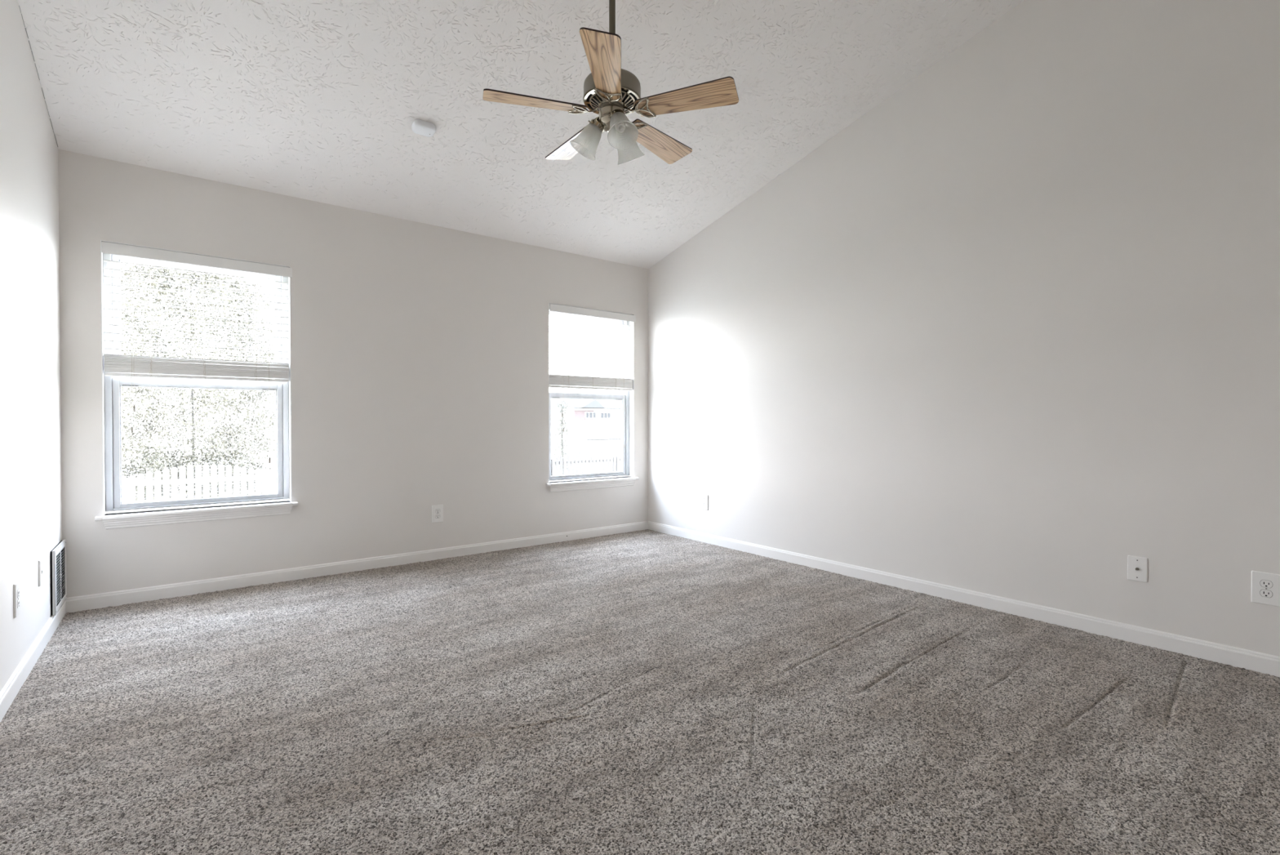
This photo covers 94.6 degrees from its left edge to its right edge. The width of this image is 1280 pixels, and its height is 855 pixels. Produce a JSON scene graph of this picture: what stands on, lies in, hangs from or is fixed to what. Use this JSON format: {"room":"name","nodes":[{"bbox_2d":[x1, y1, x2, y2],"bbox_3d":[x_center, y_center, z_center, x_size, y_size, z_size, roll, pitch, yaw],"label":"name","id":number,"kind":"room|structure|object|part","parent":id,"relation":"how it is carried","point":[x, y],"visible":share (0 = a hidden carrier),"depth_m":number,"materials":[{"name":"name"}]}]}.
{"room":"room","nodes":[
{"label":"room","id":0,"kind":"room"},
{"bbox_2d":[0,0,62,691],"bbox_3d":[-1.397,-0.872,0.852,0.150,3.855,5.600,0,1,-38],"label":"wall","id":1,"kind":"structure","parent":0,"point":[31,489],"depth_m":2.42,"materials":[{"name":"white paint"}]},
{"bbox_2d":[13,579,20,617],"bbox_3d":[-2.369,0.651,2.248,0.008,0.128,0.080,0,1,-38],"label":"wall outlet","id":2,"kind":"object","parent":1,"relation":"attached to","point":[16,585],"visible":1,"depth_m":2.23,"materials":[{"name":"white plastic"}]},
{"bbox_2d":[0,600,66,721],"bbox_3d":[-1.330,0.983,0.917,0.013,0.105,5.587,0,1,-38],"label":"baseboard","id":3,"kind":"structure","parent":1,"relation":"attached to","point":[8,693],"depth_m":2.37,"materials":[{"name":"white paint"}]},
{"bbox_2d":[18,5,57,146],"bbox_3d":[-2.622,-1.625,2.546,0.002,0.335,1.366,0,1,-38],"label":"trim","id":4,"kind":"structure","parent":1,"relation":"attached to","point":[19,6],"depth_m":2.65,"materials":[{"name":"grey paint"}]},
{"bbox_2d":[38,557,43,586],"bbox_3d":[-2.665,0.643,2.630,0.009,0.116,0.072,0,1,-38],"label":"wall plate","id":5,"kind":"object","parent":1,"relation":"attached to","point":[41,560],"visible":1,"depth_m":2.62,"materials":[{"name":"white plastic"}]},
{"bbox_2d":[50,539,66,615],"bbox_3d":[-2.931,0.748,2.980,0.018,0.311,0.350,0,1,-38],"label":"air vent","id":6,"kind":"object","parent":1,"relation":"in","point":[58,556],"visible":1,"depth_m":2.95,"materials":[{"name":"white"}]},
{"bbox_2d":[57,149,648,597],"bbox_3d":[-1.539,-0.239,4.396,4.267,2.510,0.160,0,1,-38],"label":"wall","id":7,"kind":"structure","parent":0,"point":[420,351],"depth_m":4.03,"materials":[{"name":"white paint"}]},
{"bbox_2d":[94,240,297,528],"bbox_3d":[-2.613,-0.234,3.538,0.955,1.575,0.194,0,1,-38],"label":"window","id":8,"kind":"structure","parent":7,"relation":"in","point":[111,385],"depth_m":3.46,"materials":[{"name":"white paint"}]},
{"bbox_3d":[-2.587,0.489,3.513,0.955,0.022,0.110,0,1,-38],"label":"sill","id":9,"kind":"part","parent":8,"relation":"part of","materials":[{"name":"white paint"}]},
{"bbox_2d":[101,241,292,462],"bbox_3d":[-2.585,-0.396,3.511,0.898,1.240,0.089,0,1,-38],"label":"window blind","id":10,"kind":"object","parent":8,"relation":"attached to","point":[134,366],"visible":1,"depth_m":3.46,"materials":[{"name":"white plastic"}]},
{"bbox_3d":[-2.824,-0.477,3.281,0.004,0.942,0.013,0,1,-38],"label":"pull cord","id":11,"kind":"part","parent":10,"relation":"part of","materials":[{"name":"white fabric"}]},
{"bbox_3d":[-2.816,-0.537,3.287,0.004,0.823,0.013,0,1,-38],"label":"pull cord","id":12,"kind":"part","parent":10,"relation":"part of","materials":[{"name":"white fabric"}]},
{"bbox_3d":[-2.787,-0.625,3.364,0.014,0.679,0.068,0,1,-38],"label":"ladder cord","id":13,"kind":"part","parent":10,"relation":"part of","materials":[{"name":"white fabric"}]},
{"bbox_3d":[-2.597,-0.296,3.516,0.875,0.017,0.050,0,1,-38],"label":"rail","id":14,"kind":"part","parent":10,"relation":"part of","materials":[{"name":"white plastic"}]},
{"bbox_3d":[-2.594,-0.626,3.514,0.013,0.679,0.068,0,1,-38],"label":"ladder cord","id":15,"kind":"part","parent":10,"relation":"part of","materials":[{"name":"white fabric"}]},
{"bbox_3d":[-2.393,-0.628,3.671,0.013,0.679,0.068,0,1,-38],"label":"ladder cord","id":16,"kind":"part","parent":10,"relation":"part of","materials":[{"name":"white fabric"}]},
{"bbox_3d":[-2.311,-0.384,3.680,0.005,1.136,0.014,0,1,-38],"label":"pull cord","id":17,"kind":"part","parent":10,"relation":"part of","materials":[{"name":"white fabric"}]},
{"bbox_3d":[-2.657,-0.618,3.591,0.821,0.733,0.032,0,1,-38],"label":"sash","id":18,"kind":"part","parent":8,"relation":"part of","materials":[{"name":"plastic"}]},
{"bbox_3d":[-2.634,0.085,3.569,0.821,0.735,0.032,0,1,-38],"label":"sash","id":19,"kind":"part","parent":8,"relation":"part of","materials":[{"name":"plastic"}]},
{"bbox_2d":[65,520,648,613],"bbox_3d":[-1.486,0.944,4.341,3.967,0.105,0.013,0,1,-38],"label":"baseboard","id":20,"kind":"structure","parent":7,"relation":"attached to","point":[73,604],"depth_m":3.85,"materials":[{"name":"white paint"}]},
{"bbox_2d":[431,504,443,522],"bbox_3d":[-1.486,0.632,4.341,0.082,0.126,0.008,0,1,-38],"label":"wall outlet","id":21,"kind":"object","parent":7,"relation":"attached to","point":[437,509],"visible":1,"depth_m":4.34,"materials":[{"name":"white plastic"}]},
{"bbox_2d":[546,302,639,492],"bbox_3d":[-0.443,-0.251,5.223,0.950,1.575,0.194,0,1,-38],"label":"window","id":22,"kind":"structure","parent":7,"relation":"in","point":[627,397],"depth_m":5.43,"materials":[{"name":"white paint"}]},
{"bbox_3d":[-0.487,-0.635,5.277,0.816,0.733,0.032,0,1,-38],"label":"sash","id":23,"kind":"part","parent":22,"relation":"part of","materials":[{"name":"plastic"}]},
{"bbox_3d":[-0.465,0.067,5.255,0.816,0.735,0.032,0,1,-38],"label":"sash","id":24,"kind":"part","parent":22,"relation":"part of","materials":[{"name":"plastic"}]},
{"bbox_2d":[549,303,635,447],"bbox_3d":[-0.415,-0.424,5.197,0.894,1.218,0.090,0,1,-38],"label":"window blind","id":25,"kind":"object","parent":22,"relation":"attached to","point":[555,380],"visible":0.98,"depth_m":5.15,"materials":[{"name":"white plastic"}]},
{"bbox_3d":[-0.623,-0.659,5.045,0.014,0.645,0.068,0,1,-38],"label":"ladder cord","id":26,"kind":"part","parent":25,"relation":"part of","materials":[{"name":"white fabric"}]},
{"bbox_3d":[-0.427,-0.347,5.202,0.870,0.017,0.050,0,1,-38],"label":"rail","id":27,"kind":"part","parent":25,"relation":"part of","materials":[{"name":"white plastic"}]},
{"bbox_3d":[-0.236,-0.662,5.346,0.013,0.645,0.068,0,1,-38],"label":"ladder cord","id":28,"kind":"part","parent":25,"relation":"part of","materials":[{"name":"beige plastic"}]},
{"bbox_3d":[-0.418,0.471,5.198,0.950,0.022,0.110,0,1,-38],"label":"sill","id":29,"kind":"part","parent":22,"relation":"part of","materials":[{"name":"white paint"}]},
{"bbox_2d":[17,0,1023,268],"bbox_3d":[0.218,-2.225,2.115,4.267,1.634,5.880,0,1,-38],"label":"ceiling","id":30,"kind":"structure","parent":0,"point":[317,100],"depth_m":3.14,"materials":[{"name":"white paint"}]},
{"bbox_2d":[411,119,435,137],"bbox_3d":[-1.213,-1.678,3.316,0.122,0.053,0.087,0,1,-38],"label":"smoke detector","id":31,"kind":"object","parent":30,"relation":"attached to","point":[419,126],"visible":1,"depth_m":3.30,"materials":[{"name":"white plastic"}]},
{"bbox_2d":[483,0,738,164],"bbox_3d":[-0.129,-1.586,2.548,1.045,0.858,1.016,0,1,-38],"label":"ceiling fan","id":32,"kind":"object","parent":30,"relation":"hanging from","point":[612,92],"visible":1,"depth_m":2.44,"materials":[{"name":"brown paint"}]},
{"bbox_3d":[-0.431,-1.341,2.435,0.415,0.006,0.144,0,13,-16],"label":"blade","id":33,"kind":"part","parent":32,"relation":"part of","materials":[{"name":"brown wood"}]},
{"bbox_3d":[-0.301,-1.344,2.795,0.144,0.006,0.415,-16,9,-33],"label":"blade","id":34,"kind":"part","parent":32,"relation":"part of","materials":[{"name":"brown wood"}]},
{"bbox_3d":[-0.207,-1.257,2.538,0.043,0.090,0.043,32,5,6],"label":"bulb","id":35,"kind":"part","parent":32,"relation":"part of","materials":[{"name":"white glass"}]},
{"bbox_3d":[-0.129,-1.338,2.200,0.144,0.006,0.415,13,1,2],"label":"blade","id":36,"kind":"part","parent":32,"relation":"part of","materials":[{"name":"brown wood"}]},
{"bbox_3d":[-0.085,-1.256,2.444,0.043,0.090,0.043,0,-31,-22],"label":"bulb","id":37,"kind":"part","parent":32,"relation":"part of","materials":[{"name":"white glass"}]},
{"bbox_3d":[-0.065,-1.257,2.597,0.043,0.090,0.043,1,32,38],"label":"bulb","id":38,"kind":"part","parent":32,"relation":"part of","materials":[{"name":"white glass"}]},
{"bbox_3d":[0.081,-1.344,2.782,0.144,0.006,0.415,-15,-9,37],"label":"blade","id":39,"kind":"part","parent":32,"relation":"part of","materials":[{"name":"brown wood"}]},
{"bbox_3d":[0.187,-1.340,2.414,0.415,0.006,0.144,0,-12,20],"label":"blade","id":40,"kind":"part","parent":32,"relation":"part of","materials":[{"name":"brown wood"}]},
{"bbox_2d":[0,528,1279,854],"bbox_3d":[0.178,1.053,2.200,4.267,0.118,5.760,0,1,-38],"label":"floor","id":41,"kind":"structure","parent":0,"point":[647,691],"depth_m":1.98,"materials":[{"name":"carpet"}]},
{"bbox_2d":[648,0,1279,656],"bbox_3d":[1.855,-0.898,3.377,0.150,3.855,5.600,0,1,-38],"label":"wall","id":42,"kind":"structure","parent":0,"point":[1011,330],"depth_m":3.07,"materials":[{"name":"white paint"}]},
{"bbox_2d":[701,493,708,510],"bbox_3d":[0.541,0.625,4.955,0.008,0.127,0.084,0,1,-38],"label":"wall outlet","id":43,"kind":"object","parent":42,"relation":"attached to","point":[704,498],"visible":1,"depth_m":4.95,"materials":[{"name":"white plastic"}]},
{"bbox_2d":[648,520,1279,676],"bbox_3d":[1.793,0.958,3.343,0.013,0.105,5.587,0,1,-38],"label":"baseboard","id":44,"kind":"structure","parent":42,"relation":"attached to","point":[1264,663],"depth_m":3.06,"materials":[{"name":"white paint"}]},
{"bbox_2d":[1127,555,1147,582],"bbox_3d":[2.279,0.649,2.709,0.019,0.112,0.072,0,1,-38],"label":"cable wall plate","id":45,"kind":"object","parent":42,"relation":"attached to","point":[1137,566],"visible":1,"depth_m":2.71,"materials":[{"name":"white plastic"}]},
{"bbox_2d":[1251,570,1279,606],"bbox_3d":[2.534,0.652,2.390,0.008,0.129,0.086,0,1,-38],"label":"wall outlet","id":46,"kind":"object","parent":42,"relation":"attached to","point":[1265,586],"visible":1,"depth_m":2.39,"materials":[{"name":"white plastic"}]},
{"bbox_2d":[1260,589,1272,597],"bbox_3d":[2.532,0.671,2.389,0.002,0.028,0.034,0,1,-38],"label":"receptacle","id":47,"kind":"object","parent":46,"relation":"attached to","point":[1264,593],"depth_m":2.39,"materials":[{"name":"white plastic"}]},
{"bbox_2d":[1260,579,1272,587],"bbox_3d":[2.532,0.632,2.389,0.002,0.028,0.034,0,1,-38],"label":"receptacle","id":48,"kind":"object","parent":46,"relation":"attached to","point":[1264,583],"depth_m":2.39,"materials":[{"name":"white plastic"}]},
{"label":"outside","id":49,"kind":"structure","parent":0,"visible":0},
{"bbox_2d":[109,447,623,511],"bbox_3d":[-28.895,3.136,59.173,160.000,4.200,119.830,0,1,-38],"label":"ground","id":50,"kind":"structure","parent":49,"point":[614,451],"depth_m":51.91,"materials":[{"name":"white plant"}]},
{"bbox_2d":[107,463,287,511],"bbox_3d":[-8.427,1.315,11.340,6.525,1.233,0.150,0,1,-38],"label":"picket fence","id":51,"kind":"object","parent":50,"relation":"on","point":[129,484],"visible":0.27,"depth_m":11.24,"materials":[{"name":"grey wood"}]},
{"bbox_3d":[-9.281,1.428,10.717,0.090,1.020,0.089,0,1,-38],"label":"post","id":52,"kind":"part","parent":51,"relation":"part of","materials":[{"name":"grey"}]},
{"bbox_3d":[-8.388,1.011,11.323,2.160,0.080,0.040,0,1,-38],"label":"rail","id":53,"kind":"part","parent":51,"relation":"part of","materials":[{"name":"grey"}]},
{"bbox_3d":[-7.575,1.414,12.042,0.090,1.020,0.089,0,1,-38],"label":"post","id":54,"kind":"part","parent":51,"relation":"part of","materials":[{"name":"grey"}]},
{"bbox_2d":[120,261,275,508],"bbox_3d":[-10.850,-1.415,14.317,4.990,7.096,4.867,0,1,24],"label":"tree","id":55,"kind":"object","parent":50,"relation":"on","point":[149,458],"visible":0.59,"depth_m":13.66,"materials":[{"name":"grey plant"}]},
{"bbox_2d":[551,398,582,480],"bbox_3d":[-2.523,0.490,19.279,1.683,3.112,1.849,0,1,-38],"label":"tree","id":56,"kind":"object","parent":50,"relation":"on","point":[564,410],"visible":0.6,"depth_m":19.26,"materials":[{"name":"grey plant"}]},
{"bbox_2d":[551,391,621,448],"bbox_3d":[-2.678,-1.039,97.675,24.300,8.895,12.320,0,1,-38],"label":"house","id":57,"kind":"structure","parent":50,"relation":"on","point":[599,420],"depth_m":89.66,"materials":[{"name":"grey"}]},
{"bbox_3d":[-8.421,-1.841,88.758,3.500,1.500,0.100,0,1,-38],"label":"brick panel","id":58,"kind":"part","parent":57,"relation":"part of","materials":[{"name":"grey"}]},
{"bbox_2d":[551,450,621,480],"bbox_3d":[-1.597,1.260,16.647,6.525,1.235,0.150,0,1,-38],"label":"picket fence","id":59,"kind":"object","parent":50,"relation":"on","point":[611,463],"visible":0.3,"depth_m":16.60,"materials":[{"name":"white wood"}]},
{"bbox_3d":[-1.557,0.957,16.630,2.160,0.080,0.040,0,1,-38],"label":"rail","id":60,"kind":"part","parent":59,"relation":"part of","materials":[{"name":"white wood"}]}
]}

